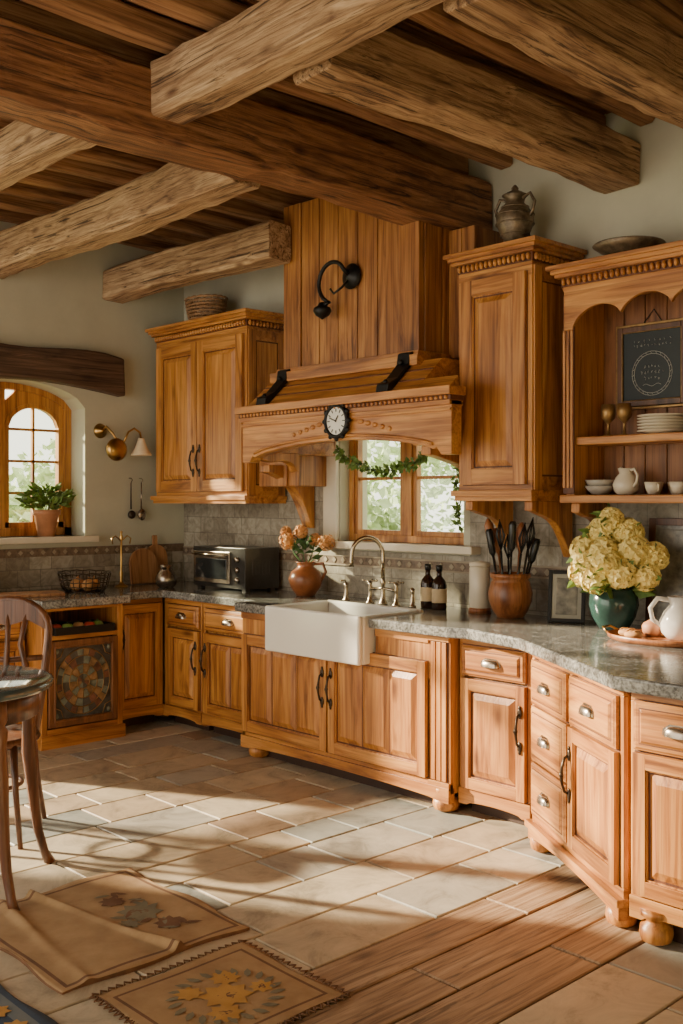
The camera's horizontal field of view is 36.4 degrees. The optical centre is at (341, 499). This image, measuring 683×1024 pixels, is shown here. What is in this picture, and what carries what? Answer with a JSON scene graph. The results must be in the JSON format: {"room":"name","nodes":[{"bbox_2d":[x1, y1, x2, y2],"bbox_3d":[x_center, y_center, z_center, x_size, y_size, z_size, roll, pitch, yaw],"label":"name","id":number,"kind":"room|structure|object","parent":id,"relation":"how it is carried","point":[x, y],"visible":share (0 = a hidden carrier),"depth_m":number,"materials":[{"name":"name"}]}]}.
{"room":"rustic kitchen","nodes":[
{"label":"rustic kitchen","id":0,"kind":"room"},
{"bbox_2d":[0,221,183,701],"bbox_3d":[-3.929,-0.230,5.861,7.120,3.600,0.280,0,0,-43],"label":"wall","id":1,"kind":"structure","parent":0,"point":[60,303],"depth_m":7.71,"materials":[{"name":"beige paint"}]},
{"bbox_2d":[0,382,70,536],"bbox_3d":[-2.415,-0.290,7.411,1.050,1.100,0.080,0,0,-43],"label":"window","id":2,"kind":"structure","parent":1,"relation":"in","point":[22,397],"depth_m":7.56,"materials":[{"name":"brown wood"}]},
{"bbox_2d":[0,120,97,191],"bbox_3d":[-2.033,-1.665,5.511,0.194,0.243,2.810,0,0,-43],"label":"ceiling beam","id":3,"kind":"structure","parent":1,"relation":"attached to","point":[26,150],"depth_m":4.79,"materials":[{"name":"brown wood"}]},
{"bbox_2d":[0,535,98,544],"bbox_3d":[-2.302,0.282,7.291,1.210,0.045,0.270,0,0,-43],"label":"trim","id":4,"kind":"structure","parent":1,"relation":"attached to","point":[80,538],"depth_m":7.35,"materials":[{"name":"beige ceramic"}]},
{"bbox_2d":[15,481,77,536],"bbox_3d":[-2.117,0.063,7.459,0.460,0.394,0.290,0,0,-43],"label":"potted plant","id":5,"kind":"object","parent":4,"relation":"on","point":[46,520],"visible":1,"depth_m":7.39,"materials":[{"name":"green plant"}]},
{"bbox_2d":[0,343,124,396],"bbox_3d":[-2.194,-0.929,7.256,1.520,0.315,0.110,0,0,-43],"label":"wooden lintel","id":6,"kind":"object","parent":1,"relation":"attached to","point":[100,372],"visible":1,"depth_m":7.40,"materials":[{"name":"brown wood"}]},
{"bbox_2d":[0,551,182,591],"bbox_3d":[-2.125,0.490,7.359,2.400,0.280,0.014,0,0,-43],"label":"trim","id":7,"kind":"structure","parent":1,"relation":"attached to","point":[23,573],"depth_m":7.44,"materials":[{"name":"tile"}]},
{"bbox_2d":[94,424,151,460],"bbox_3d":[-1.609,-0.425,7.676,0.421,0.280,0.182,0,0,-21],"label":"wall sconce","id":8,"kind":"object","parent":1,"relation":"attached to","point":[116,448],"visible":1,"depth_m":7.64,"materials":[{"name":"gold metal"}]},
{"bbox_2d":[0,162,260,278],"bbox_3d":[-1.418,-1.640,6.091,0.226,0.271,2.810,0,0,-43],"label":"ceiling beam","id":9,"kind":"structure","parent":1,"relation":"attached to","point":[155,199],"depth_m":5.83,"materials":[{"name":"brown wood"}]},
{"bbox_2d":[102,220,290,303],"bbox_3d":[-1.038,-1.595,7.067,0.218,0.263,1.910,0,0,-43],"label":"ceiling beam","id":10,"kind":"structure","parent":1,"relation":"attached to","point":[267,244],"depth_m":6.85,"materials":[{"name":"brown wood"}]},
{"bbox_2d":[0,702,682,1023],"bbox_3d":[-0.941,1.599,2.816,7.306,0.062,8.610,0,0,-43],"label":"floor","id":11,"kind":"structure","parent":0,"point":[421,912],"depth_m":4.27,"materials":[{"name":"tile"}]},
{"bbox_2d":[0,622,24,723],"bbox_3d":[-2.476,1.127,6.557,0.750,0.885,0.680,0,0,-43],"label":"base cabinet","id":12,"kind":"object","parent":11,"relation":"on","point":[15,628],"visible":0.27,"depth_m":6.54,"materials":[{"name":"brown wood"}]},
{"bbox_2d":[0,595,52,848],"bbox_3d":[-1.645,1.022,4.912,0.450,1.102,0.514,0,0,0],"label":"bentwood chair","id":13,"kind":"object","parent":11,"relation":"on","point":[13,609],"visible":0.69,"depth_m":5.10,"materials":[{"name":"brown wood"}]},
{"bbox_2d":[0,665,54,910],"bbox_3d":[-1.594,1.154,4.200,0.840,0.854,0.840,0,0,0],"label":"side table","id":14,"kind":"object","parent":11,"relation":"on","point":[21,687],"visible":0.95,"depth_m":4.11,"materials":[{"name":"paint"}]},
{"bbox_2d":[0,984,57,1023],"bbox_3d":[-1.500,1.561,3.196,0.820,0.016,1.311,0,0,-43],"label":"rug","id":15,"kind":"object","parent":11,"relation":"on","point":[13,1010],"visible":1,"depth_m":3.15,"materials":[{"name":"fabric"}]},
{"bbox_2d":[24,603,125,750],"bbox_3d":[-1.926,1.127,6.991,0.605,0.885,0.802,0,0,-43],"label":"display cabinet","id":16,"kind":"object","parent":11,"relation":"on","point":[83,704],"visible":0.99,"depth_m":6.72,"materials":[{"name":"brown wood"}]},
{"bbox_2d":[52,619,114,635],"bbox_3d":[-1.744,0.833,6.793,0.430,0.050,0.290,0,0,-43],"label":"tray","id":17,"kind":"object","parent":16,"relation":"in","point":[106,626],"visible":0.71,"depth_m":6.71,"materials":[{"name":"black metal"}]},
{"bbox_2d":[0,868,249,994],"bbox_3d":[-0.894,1.548,3.850,0.760,0.042,0.850,0,0,-43],"label":"rug","id":18,"kind":"object","parent":11,"relation":"on","point":[74,935],"visible":0.99,"depth_m":3.78,"materials":[{"name":"beige fabric"}]},
{"bbox_2d":[123,598,162,725],"bbox_3d":[-1.592,1.127,7.390,0.400,0.885,0.680,0,0,-43],"label":"base cabinet","id":19,"kind":"object","parent":11,"relation":"on","point":[142,618],"visible":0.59,"depth_m":7.20,"materials":[{"name":"brown wood"}]},
{"bbox_2d":[163,598,212,730],"bbox_3d":[-0.905,1.127,7.343,0.655,0.885,0.450,0,0,-43],"label":"base cabinet","id":20,"kind":"object","parent":11,"relation":"on","point":[183,618],"visible":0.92,"depth_m":7.13,"materials":[{"name":"brown wood"}]},
{"bbox_2d":[89,940,350,1023],"bbox_3d":[-0.381,1.562,3.276,0.630,0.014,0.580,0,0,-43],"label":"mat","id":21,"kind":"object","parent":11,"relation":"on","point":[236,983],"visible":1,"depth_m":3.29,"materials":[{"name":"beige fabric"}]},
{"bbox_2d":[199,602,242,739],"bbox_3d":[-0.528,1.127,6.943,0.655,0.885,0.630,0,0,-43],"label":"base cabinet","id":22,"kind":"object","parent":11,"relation":"on","point":[221,651],"visible":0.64,"depth_m":6.81,"materials":[{"name":"brown wood"}]},
{"bbox_2d":[241,612,471,811],"bbox_3d":[0.196,1.127,6.011,0.770,0.885,1.680,0,0,-43],"label":"base cabinet","id":23,"kind":"object","parent":11,"relation":"on","point":[391,722],"visible":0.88,"depth_m":5.58,"materials":[{"name":"brown wood"}]},
{"bbox_2d":[4,580,682,700],"bbox_3d":[-0.184,0.656,5.302,2.404,0.052,5.670,0,0,-43],"label":"countertop","id":24,"kind":"structure","parent":23,"relation":"on","point":[586,650],"depth_m":5.10,"materials":[{"name":"grey stone"}]},
{"bbox_2d":[0,590,64,597],"bbox_3d":[-2.038,0.620,6.843,0.420,0.020,0.260,0,0,-28],"label":"cutting board","id":25,"kind":"object","parent":24,"relation":"on","point":[49,593],"visible":0.81,"depth_m":6.79,"materials":[{"name":"brown wood"}]},
{"bbox_2d":[57,569,110,592],"bbox_3d":[-1.768,0.561,7.155,0.348,0.144,0.408,0,0,-43],"label":"wire basket","id":26,"kind":"object","parent":24,"relation":"on","point":[70,590],"visible":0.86,"depth_m":7.07,"materials":[{"name":"brown metal"}]},
{"bbox_2d":[111,530,130,586],"bbox_3d":[-1.601,0.425,7.560,0.142,0.410,0.100,0,0,-9],"label":"stand","id":27,"kind":"object","parent":24,"relation":"on","point":[121,584],"visible":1,"depth_m":7.55,"materials":[{"name":"metal"}]},
{"bbox_2d":[129,548,157,583],"bbox_3d":[-1.486,0.494,7.803,0.240,0.265,0.056,0,0,-43],"label":"cutting board","id":28,"kind":"object","parent":24,"relation":"on","point":[143,568],"visible":0.88,"depth_m":7.79,"materials":[{"name":"brown wood"}]},
{"bbox_2d":[147,535,167,571],"bbox_3d":[-1.416,0.448,7.947,0.195,0.358,0.069,0,0,-43],"label":"cutting board","id":29,"kind":"object","parent":24,"relation":"on","point":[159,551],"visible":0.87,"depth_m":7.96,"materials":[{"name":"brown wood"}]},
{"bbox_2d":[155,564,177,587],"bbox_3d":[-1.267,0.543,7.501,0.162,0.173,0.179,0,0,-29],"label":"pitcher","id":30,"kind":"object","parent":24,"relation":"on","point":[166,577],"visible":1,"depth_m":7.44,"materials":[{"name":"grey metal"}]},
{"bbox_2d":[192,545,278,592],"bbox_3d":[-0.768,0.480,7.354,0.352,0.300,0.603,0,0,-43],"label":"toaster oven","id":31,"kind":"object","parent":24,"relation":"on","point":[245,568],"visible":1,"depth_m":7.19,"materials":[{"name":"metal"}]},
{"bbox_2d":[279,524,334,596],"bbox_3d":[-0.228,0.395,6.838,0.400,0.471,0.230,0,0,18],"label":"jug","id":32,"kind":"object","parent":24,"relation":"on","point":[305,580],"visible":1,"depth_m":6.79,"materials":[{"name":"orange ceramic"}]},
{"bbox_2d":[265,600,422,665],"bbox_3d":[0.007,0.748,5.970,0.520,0.265,0.790,0,0,-43],"label":"farmhouse sink","id":33,"kind":"object","parent":24,"relation":"in","point":[329,630],"visible":0.81,"depth_m":5.79,"materials":[{"name":"white ceramic"}]},
{"bbox_2d":[349,535,403,606],"bbox_3d":[0.203,0.421,6.210,0.215,0.418,0.310,0,0,-43],"label":"bridge faucet","id":34,"kind":"object","parent":24,"relation":"on","point":[382,588],"visible":1,"depth_m":6.24,"materials":[{"name":"silver metal"}]},
{"bbox_2d":[420,564,433,607],"bbox_3d":[0.506,0.501,6.097,0.087,0.257,0.087,0,0,-43],"label":"bottle","id":35,"kind":"object","parent":24,"relation":"on","point":[427,580],"visible":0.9,"depth_m":6.06,"materials":[{"name":"brown glass"}]},
{"bbox_2d":[432,565,446,609],"bbox_3d":[0.563,0.501,5.993,0.087,0.257,0.087,0,0,-43],"label":"bottle","id":36,"kind":"object","parent":24,"relation":"on","point":[439,586],"visible":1,"depth_m":5.96,"materials":[{"name":"brown glass"}]},
{"bbox_2d":[468,561,490,613],"bbox_3d":[0.774,0.486,5.827,0.128,0.288,0.128,0,0,-43],"label":"canister","id":37,"kind":"object","parent":24,"relation":"on","point":[479,571],"visible":0.99,"depth_m":5.78,"materials":[{"name":"beige ceramic"}]},
{"bbox_2d":[488,572,532,618],"bbox_3d":[0.909,0.512,5.597,0.238,0.236,0.238,0,0,-43],"label":"utensil crock","id":38,"kind":"object","parent":24,"relation":"on","point":[510,596],"visible":0.99,"depth_m":5.51,"materials":[{"name":"brown wood"}]},
{"bbox_2d":[485,529,496,573],"bbox_3d":[0.823,0.377,5.606,0.094,0.447,0.036,0,0,2],"label":"utensil","id":39,"kind":"object","parent":38,"relation":"in","point":[489,532],"visible":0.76,"depth_m":5.59,"materials":[{"name":"black plastic"}]},
{"bbox_2d":[495,519,504,573],"bbox_3d":[0.851,0.351,5.545,0.050,0.500,0.077,0,0,24],"label":"utensil","id":40,"kind":"object","parent":38,"relation":"in","point":[499,528],"visible":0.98,"depth_m":5.53,"materials":[{"name":"black metal"}]},
{"bbox_2d":[508,521,516,573],"bbox_3d":[0.893,0.356,5.506,0.040,0.490,0.107,0,0,-14],"label":"utensil","id":41,"kind":"object","parent":38,"relation":"in","point":[512,525],"visible":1,"depth_m":5.47,"materials":[{"name":"black plastic"}]},
{"bbox_2d":[516,522,524,571],"bbox_3d":[0.968,0.361,5.651,0.083,0.480,0.051,0,0,-43],"label":"utensil","id":42,"kind":"object","parent":38,"relation":"in","point":[520,526],"visible":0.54,"depth_m":5.64,"materials":[{"name":"brown wood"}]},
{"bbox_2d":[517,523,527,573],"bbox_3d":[0.944,0.359,5.506,0.050,0.484,0.117,0,0,-21],"label":"utensil","id":43,"kind":"object","parent":38,"relation":"in","point":[524,531],"visible":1,"depth_m":5.48,"materials":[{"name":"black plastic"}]},
{"bbox_2d":[523,517,534,573],"bbox_3d":[0.976,0.345,5.525,0.054,0.511,0.119,0,0,-43],"label":"utensil","id":44,"kind":"object","parent":38,"relation":"in","point":[528,543],"visible":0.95,"depth_m":5.50,"materials":[{"name":"black metal"}]},
{"bbox_2d":[527,538,539,573],"bbox_3d":[1.000,0.402,5.554,0.124,0.399,0.042,0,0,23],"label":"utensil","id":45,"kind":"object","parent":38,"relation":"in","point":[536,542],"visible":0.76,"depth_m":5.53,"materials":[{"name":"black plastic"}]},
{"bbox_2d":[547,570,585,622],"bbox_3d":[1.162,0.497,5.363,0.190,0.266,0.073,0,0,21],"label":"picture frame","id":46,"kind":"object","parent":24,"relation":"on","point":[565,605],"visible":0.84,"depth_m":5.36,"materials":[{"name":"black metal"}]},
{"bbox_2d":[551,574,581,618],"bbox_3d":[1.163,0.497,5.365,0.150,0.226,0.058,0,0,21],"label":"print","id":47,"kind":"object","parent":46,"relation":"attached to","point":[566,603],"depth_m":5.36},
{"bbox_2d":[565,503,669,629],"bbox_3d":[1.341,0.307,5.074,0.502,0.646,0.428,0,0,18],"label":"hydrangea vase","id":48,"kind":"object","parent":24,"relation":"on","point":[612,561],"visible":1,"depth_m":4.99,"materials":[{"name":"teal ceramic"}]},
{"bbox_2d":[602,624,682,647],"bbox_3d":[1.424,0.605,4.612,0.357,0.051,0.581,0,0,-43],"label":"serving tray","id":49,"kind":"object","parent":24,"relation":"on","point":[661,641],"visible":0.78,"depth_m":4.55,"materials":[{"name":"brown wood"}]},
{"bbox_2d":[642,617,661,636],"bbox_3d":[1.414,0.573,4.726,0.096,0.092,0.096,0,0,-43],"label":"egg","id":50,"kind":"object","parent":49,"relation":"on","point":[650,629],"visible":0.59,"depth_m":4.69,"materials":[{"name":"food"}]},
{"bbox_2d":[648,596,682,640],"bbox_3d":[1.502,0.519,4.619,0.207,0.201,0.188,0,0,-33],"label":"pitcher","id":51,"kind":"object","parent":49,"relation":"on","point":[670,623],"visible":1,"depth_m":4.58,"materials":[{"name":"ceramic"}]},
{"bbox_2d":[645,518,682,621],"bbox_3d":[1.616,0.359,5.072,0.260,0.538,0.069,0,0,41],"label":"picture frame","id":52,"kind":"object","parent":24,"relation":"on","point":[667,531],"visible":0.45,"depth_m":5.09,"materials":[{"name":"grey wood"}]},
{"bbox_2d":[458,639,532,824],"bbox_3d":[0.970,1.127,5.270,0.760,0.885,0.440,0,0,-43],"label":"base cabinet","id":53,"kind":"object","parent":11,"relation":"on","point":[495,680],"visible":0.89,"depth_m":5.03,"materials":[{"name":"brown wood"}]},
{"bbox_2d":[524,655,637,927],"bbox_3d":[1.152,1.127,4.274,0.570,0.885,0.979,0,0,-10],"label":"base cabinet","id":54,"kind":"object","parent":11,"relation":"on","point":[581,726],"visible":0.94,"depth_m":4.06,"materials":[{"name":"brown wood"}]},
{"bbox_2d":[629,693,682,945],"bbox_3d":[1.648,1.127,4.033,1.420,0.885,0.410,0,0,-43],"label":"base cabinet","id":55,"kind":"object","parent":11,"relation":"on","point":[656,896],"visible":0.97,"depth_m":3.65,"materials":[{"name":"brown wood"}]},
{"bbox_2d":[18,0,682,126],"bbox_3d":[-0.994,-2.070,2.914,7.350,0.120,8.595,0,0,-43],"label":"ceiling","id":56,"kind":"structure","parent":0,"point":[409,25],"depth_m":4.66,"materials":[{"name":"brown wood"}]},
{"bbox_2d":[0,209,180,251],"bbox_3d":[-3.684,-1.942,5.667,7.010,0.147,0.129,0,0,-43],"label":"joist","id":57,"kind":"object","parent":56,"relation":"attached to","point":[141,242],"visible":0.1,"depth_m":7.66,"materials":[{"name":"brown wood"}]},
{"bbox_2d":[0,194,206,245],"bbox_3d":[-3.478,-1.943,5.448,7.010,0.149,0.128,0,0,-43],"label":"joist","id":58,"kind":"object","parent":56,"relation":"attached to","point":[7,202],"visible":0.2,"depth_m":6.83,"materials":[{"name":"brown wood"}]},
{"bbox_2d":[0,182,235,238],"bbox_3d":[-3.272,-1.942,5.230,7.010,0.149,0.129,0,0,-43],"label":"joist","id":59,"kind":"object","parent":56,"relation":"attached to","point":[21,190],"visible":0.22,"depth_m":6.61,"materials":[{"name":"brown wood"}]},
{"bbox_2d":[18,170,261,230],"bbox_3d":[-3.067,-1.942,5.012,7.010,0.148,0.127,0,0,-43],"label":"joist","id":60,"kind":"object","parent":56,"relation":"attached to","point":[47,179],"visible":0.27,"depth_m":6.38,"materials":[{"name":"brown wood"}]},
{"bbox_2d":[0,118,309,210],"bbox_3d":[-2.655,-1.943,4.574,7.010,0.148,0.128,0,0,-43],"label":"joist","id":61,"kind":"object","parent":56,"relation":"attached to","point":[99,155],"visible":0.2,"depth_m":5.95,"materials":[{"name":"brown wood"}]},
{"bbox_2d":[0,116,314,199],"bbox_3d":[-2.450,-1.944,4.356,7.010,0.150,0.129,0,0,-43],"label":"joist","id":62,"kind":"object","parent":56,"relation":"attached to","point":[1,117],"visible":0.05,"depth_m":6.25,"materials":[{"name":"brown wood"}]},
{"bbox_2d":[45,158,283,223],"bbox_3d":[-2.860,-1.942,4.792,7.010,0.150,0.129,0,0,-43],"label":"joist","id":63,"kind":"object","parent":56,"relation":"attached to","point":[117,177],"visible":0.2,"depth_m":6.21,"materials":[{"name":"brown wood"}]},
{"bbox_2d":[128,0,250,30],"bbox_3d":[-1.420,-1.942,3.264,7.010,0.150,0.128,0,0,-43],"label":"joist","id":64,"kind":"object","parent":56,"relation":"attached to","point":[204,14],"visible":0.07,"depth_m":4.05,"materials":[{"name":"brown wood"}]},
{"bbox_2d":[0,0,468,174],"bbox_3d":[-1.831,-1.944,3.701,7.010,0.150,0.124,0,0,-43],"label":"joist","id":65,"kind":"object","parent":56,"relation":"attached to","point":[32,16],"visible":0.39,"depth_m":5.02,"materials":[{"name":"brown wood"}]},
{"bbox_2d":[20,0,512,169],"bbox_3d":[-1.626,-1.944,3.483,7.010,0.147,0.126,0,0,-43],"label":"joist","id":66,"kind":"object","parent":56,"relation":"attached to","point":[119,19],"visible":0.46,"depth_m":4.31,"materials":[{"name":"brown wood"}]},
{"bbox_2d":[257,0,605,124],"bbox_3d":[-1.214,-1.942,3.046,7.010,0.148,0.129,0,0,-43],"label":"joist","id":67,"kind":"object","parent":56,"relation":"attached to","point":[591,114],"visible":0.28,"depth_m":4.87,"materials":[{"name":"brown wood"}]},
{"bbox_2d":[408,2,654,126],"bbox_3d":[-1.009,-1.943,2.828,7.010,0.150,0.130,0,0,-43],"label":"joist","id":68,"kind":"object","parent":56,"relation":"attached to","point":[434,18],"visible":0.48,"depth_m":4.43,"materials":[{"name":"brown wood"}]},
{"bbox_2d":[624,0,682,36],"bbox_3d":[-0.597,-1.942,2.391,7.010,0.145,0.128,0,0,-43],"label":"joist","id":69,"kind":"object","parent":56,"relation":"attached to","point":[669,13],"visible":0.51,"depth_m":4.10,"materials":[{"name":"brown wood"}]},
{"bbox_2d":[184,113,682,624],"bbox_3d":[1.571,-0.230,5.397,0.250,3.600,8.500,0,0,-43],"label":"wall","id":70,"kind":"structure","parent":0,"point":[566,211],"depth_m":5.56,"materials":[{"name":"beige paint"}]},
{"bbox_2d":[145,308,286,503],"bbox_3d":[-0.919,-0.630,7.529,0.410,1.311,1.224,0,0,-43],"label":"upper cabinet","id":71,"kind":"object","parent":70,"relation":"attached to","point":[207,367],"visible":0.95,"depth_m":7.29,"materials":[{"name":"brown wood"}]},
{"bbox_2d":[184,294,227,319],"bbox_3d":[-0.991,-1.381,7.613,0.280,0.196,0.380,0,0,-43],"label":"wicker basket","id":72,"kind":"object","parent":71,"relation":"on","point":[191,304],"visible":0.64,"depth_m":7.49,"materials":[{"name":"wicker"}]},
{"bbox_2d":[0,15,491,229],"bbox_3d":[-1.294,-1.680,4.078,5.710,0.333,0.286,0,0,-43],"label":"ceiling beam","id":73,"kind":"structure","parent":70,"relation":"attached to","point":[50,82],"depth_m":4.67,"materials":[{"name":"brown wood"}]},
{"bbox_2d":[0,543,567,578],"bbox_3d":[0.524,0.385,4.553,2.408,0.090,7.708,0,0,-43],"label":"trim","id":74,"kind":"structure","parent":70,"relation":"attached to","point":[540,572],"depth_m":6.91,"materials":[{"name":"tile"}]},
{"bbox_2d":[235,198,502,527],"bbox_3d":[0.082,-0.820,6.212,0.760,2.020,2.130,0,0,-43],"label":"range hood","id":75,"kind":"object","parent":70,"relation":"attached to","point":[387,347],"visible":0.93,"depth_m":5.95,"materials":[{"name":"brown wood"}]},
{"bbox_2d":[322,396,350,440],"bbox_3d":[-0.029,-0.452,5.798,0.026,0.252,0.228,0,0,-43],"label":"wall clock","id":76,"kind":"object","parent":75,"relation":"attached to","point":[336,421],"visible":1,"depth_m":5.79,"materials":[{"name":"black metal"}]},
{"bbox_2d":[313,260,360,319],"bbox_3d":[-0.027,-1.228,6.066,0.310,0.336,0.109,0,0,31],"label":"wall lamp","id":77,"kind":"object","parent":75,"relation":"attached to","point":[351,277],"visible":1,"depth_m":6.06,"materials":[{"name":"black metal"}]},
{"bbox_2d":[235,350,465,422],"bbox_3d":[0.212,-0.647,6.074,0.760,0.335,1.750,0,0,-43],"label":"shelf","id":78,"kind":"object","parent":75,"relation":"attached to","point":[388,382],"depth_m":5.81,"materials":[{"name":"brown wood"}]},
{"bbox_2d":[333,445,462,532],"bbox_3d":[0.344,-0.110,6.383,0.121,0.603,1.174,0,0,-43],"label":"garland","id":79,"kind":"object","parent":70,"relation":"hanging from","point":[400,466],"visible":0.59,"depth_m":6.41,"materials":[{"name":"green plant"}]},
{"bbox_2d":[317,441,480,554],"bbox_3d":[0.348,-0.083,6.498,0.180,0.795,1.340,0,0,-43],"label":"trim","id":80,"kind":"structure","parent":70,"relation":"attached to","point":[331,491],"depth_m":6.88,"materials":[{"name":"paint"}]},
{"bbox_2d":[349,440,463,544],"bbox_3d":[0.438,-0.105,6.582,0.075,0.750,1.060,0,0,-43],"label":"window","id":81,"kind":"structure","parent":70,"relation":"in","point":[410,531],"depth_m":6.57,"materials":[{"name":"brown wood"}]},
{"bbox_2d":[184,487,682,624],"bbox_3d":[1.407,0.050,5.379,0.014,1.160,7.700,0,0,-43],"label":"backsplash","id":82,"kind":"structure","parent":70,"relation":"attached to","point":[204,524],"depth_m":6.64,"materials":[{"name":"tile"}]},
{"bbox_2d":[293,30,640,193],"bbox_3d":[0.664,-1.715,4.625,2.110,0.259,0.254,0,0,-43],"label":"ceiling beam","id":83,"kind":"structure","parent":70,"relation":"attached to","point":[386,73],"depth_m":4.44,"materials":[{"name":"brown wood"}]},
{"bbox_2d":[443,235,586,556],"bbox_3d":[0.921,-0.505,5.539,0.462,1.621,0.604,0,0,-43],"label":"upper cabinet","id":84,"kind":"object","parent":70,"relation":"attached to","point":[511,308],"visible":0.79,"depth_m":5.37,"materials":[{"name":"brown wood"}]},
{"bbox_2d":[494,185,535,241],"bbox_3d":[0.929,-1.504,5.575,0.211,0.375,0.211,0,0,2],"label":"urn","id":85,"kind":"object","parent":84,"relation":"on","point":[515,220],"visible":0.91,"depth_m":5.51,"materials":[{"name":"metal"}]},
{"bbox_2d":[443,0,682,128],"bbox_3d":[1.180,-1.710,4.077,2.110,0.272,0.248,0,0,-43],"label":"ceiling beam","id":86,"kind":"structure","parent":70,"relation":"attached to","point":[615,49],"depth_m":3.74,"materials":[{"name":"brown wood"}]},
{"bbox_2d":[545,240,682,522],"bbox_3d":[1.614,-0.470,4.887,0.367,1.411,1.324,0,0,-43],"label":"hutch","id":87,"kind":"object","parent":70,"relation":"attached to","point":[602,294],"visible":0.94,"depth_m":5.20,"materials":[{"name":"brown wood"}]},
{"bbox_2d":[585,486,612,494],"bbox_3d":[1.302,-0.049,5.239,0.150,0.045,0.150,0,0,-43],"label":"bowl","id":88,"kind":"object","parent":87,"relation":"on","point":[594,490],"visible":0.97,"depth_m":5.19,"materials":[{"name":"ceramic"}]},
{"bbox_2d":[585,480,613,485],"bbox_3d":[1.302,-0.079,5.239,0.150,0.045,0.150,0,0,-43],"label":"bowl","id":89,"kind":"object","parent":88,"relation":"on","point":[589,482],"visible":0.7,"depth_m":5.18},
{"bbox_2d":[601,404,615,435],"bbox_3d":[1.332,-0.396,5.192,0.074,0.160,0.074,0,0,-43],"label":"goblet","id":90,"kind":"object","parent":87,"relation":"on","point":[608,411],"visible":0.84,"depth_m":5.17,"materials":[{"name":"gold metal"}]},
{"bbox_2d":[560,495,682,502],"bbox_3d":[1.621,-0.005,4.894,0.292,0.040,1.220,0,0,-43],"label":"shelf","id":91,"kind":"object","parent":87,"relation":"attached to","point":[563,498],"depth_m":4.98,"materials":[{"name":"brown wood"}]},
{"bbox_2d":[617,403,631,434],"bbox_3d":[1.394,-0.396,5.126,0.074,0.160,0.074,0,0,-43],"label":"goblet","id":92,"kind":"object","parent":87,"relation":"on","point":[624,410],"visible":0.83,"depth_m":5.10,"materials":[{"name":"gold metal"}]},
{"bbox_2d":[612,467,639,494],"bbox_3d":[1.406,-0.095,5.116,0.143,0.138,0.130,0,0,30],"label":"milk jug","id":93,"kind":"object","parent":87,"relation":"on","point":[625,482],"visible":1,"depth_m":5.07,"materials":[{"name":"beige ceramic"}]},
{"bbox_2d":[592,236,665,254],"bbox_3d":[1.411,-1.216,5.108,0.350,0.080,0.350,0,0,-43],"label":"shallow bowl","id":94,"kind":"object","parent":87,"relation":"on","point":[624,243],"visible":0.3,"depth_m":4.99,"materials":[{"name":"metal"}]},
{"bbox_2d":[576,432,682,446],"bbox_3d":[1.635,-0.295,4.908,0.252,0.040,1.080,0,0,-43],"label":"shelf","id":95,"kind":"object","parent":87,"relation":"attached to","point":[670,439],"depth_m":5.06,"materials":[{"name":"brown wood"}]},
{"bbox_2d":[616,309,682,410],"bbox_3d":[1.544,-0.704,5.165,0.035,0.498,0.410,0,0,-43],"label":"chalkboard","id":96,"kind":"object","parent":87,"relation":"attached to","point":[649,355],"visible":0.98,"depth_m":5.17,"materials":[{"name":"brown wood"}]},
{"bbox_2d":[644,482,661,494],"bbox_3d":[1.495,-0.056,4.975,0.093,0.060,0.084,0,0,42],"label":"cup","id":97,"kind":"object","parent":87,"relation":"on","point":[652,488],"visible":1,"depth_m":4.95,"materials":[{"name":"beige ceramic"}]},
{"bbox_2d":[637,429,682,432],"bbox_3d":[1.542,-0.325,4.984,0.244,0.018,0.244,0,0,-43],"label":"plate","id":98,"kind":"object","parent":87,"relation":"on","point":[644,430],"visible":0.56,"depth_m":4.91,"materials":[{"name":"beige ceramic"}]},
{"bbox_2d":[637,425,682,429],"bbox_3d":[1.542,-0.340,4.984,0.244,0.018,0.244,0,0,-43],"label":"plate","id":99,"kind":"object","parent":98,"relation":"on","point":[665,426],"visible":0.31,"depth_m":4.90,"materials":[{"name":"beige ceramic"}]},
{"bbox_2d":[669,482,682,493],"bbox_3d":[1.586,-0.056,4.885,0.093,0.060,0.084,0,0,-15],"label":"cup","id":100,"kind":"object","parent":87,"relation":"on","point":[676,487],"visible":1,"depth_m":4.86,"materials":[{"name":"beige ceramic"}]},
{"bbox_3d":[1.770,-0.230,-0.187,7.120,3.600,0.100,0,0,-43],"label":"wall","id":101,"kind":"structure","parent":0,"visible":0},
{"bbox_2d":[150,0,445,124],"bbox_3d":[0.975,-1.729,2.595,0.215,0.270,5.020,0,0,-43],"label":"ceiling beam","id":102,"kind":"structure","parent":101,"relation":"attached to","point":[268,42],"depth_m":3.84,"materials":[{"name":"brown wood"}]},
{"label":"outside","id":103,"kind":"structure","parent":0,"visible":0},
{"bbox_3d":[0.294,1.820,9.895,38.000,0.100,38.000,0,0,-43],"label":"ground","id":104,"kind":"structure","parent":103,"visible":0},
{"bbox_2d":[9,467,54,521],"bbox_3d":[-3.334,0.695,11.684,1.951,2.150,1.893,0,0,-43],"label":"shrub","id":105,"kind":"object","parent":104,"relation":"on","point":[16,513],"visible":0.03,"depth_m":11.38,"materials":[{"name":"green plant"}]},
{"bbox_2d":[9,438,54,491],"bbox_3d":[-3.541,0.335,15.254,3.007,2.870,2.962,0,0,-43],"label":"shrub","id":106,"kind":"object","parent":104,"relation":"on","point":[49,447],"visible":0.02,"depth_m":14.83,"materials":[{"name":"green plant"}]},
{"bbox_2d":[367,482,399,529],"bbox_3d":[0.038,0.736,11.869,1.676,2.068,1.704,0,0,-22],"label":"shrub","id":107,"kind":"object","parent":104,"relation":"on","point":[383,520],"visible":0.09,"depth_m":11.60,"materials":[{"name":"green plant"}]},
{"bbox_2d":[367,440,463,531],"bbox_3d":[1.050,0.254,15.287,2.964,3.031,2.963,0,0,-43],"label":"shrub","id":108,"kind":"object","parent":104,"relation":"on","point":[383,452],"visible":0.13,"depth_m":14.64,"materials":[{"name":"green plant"}]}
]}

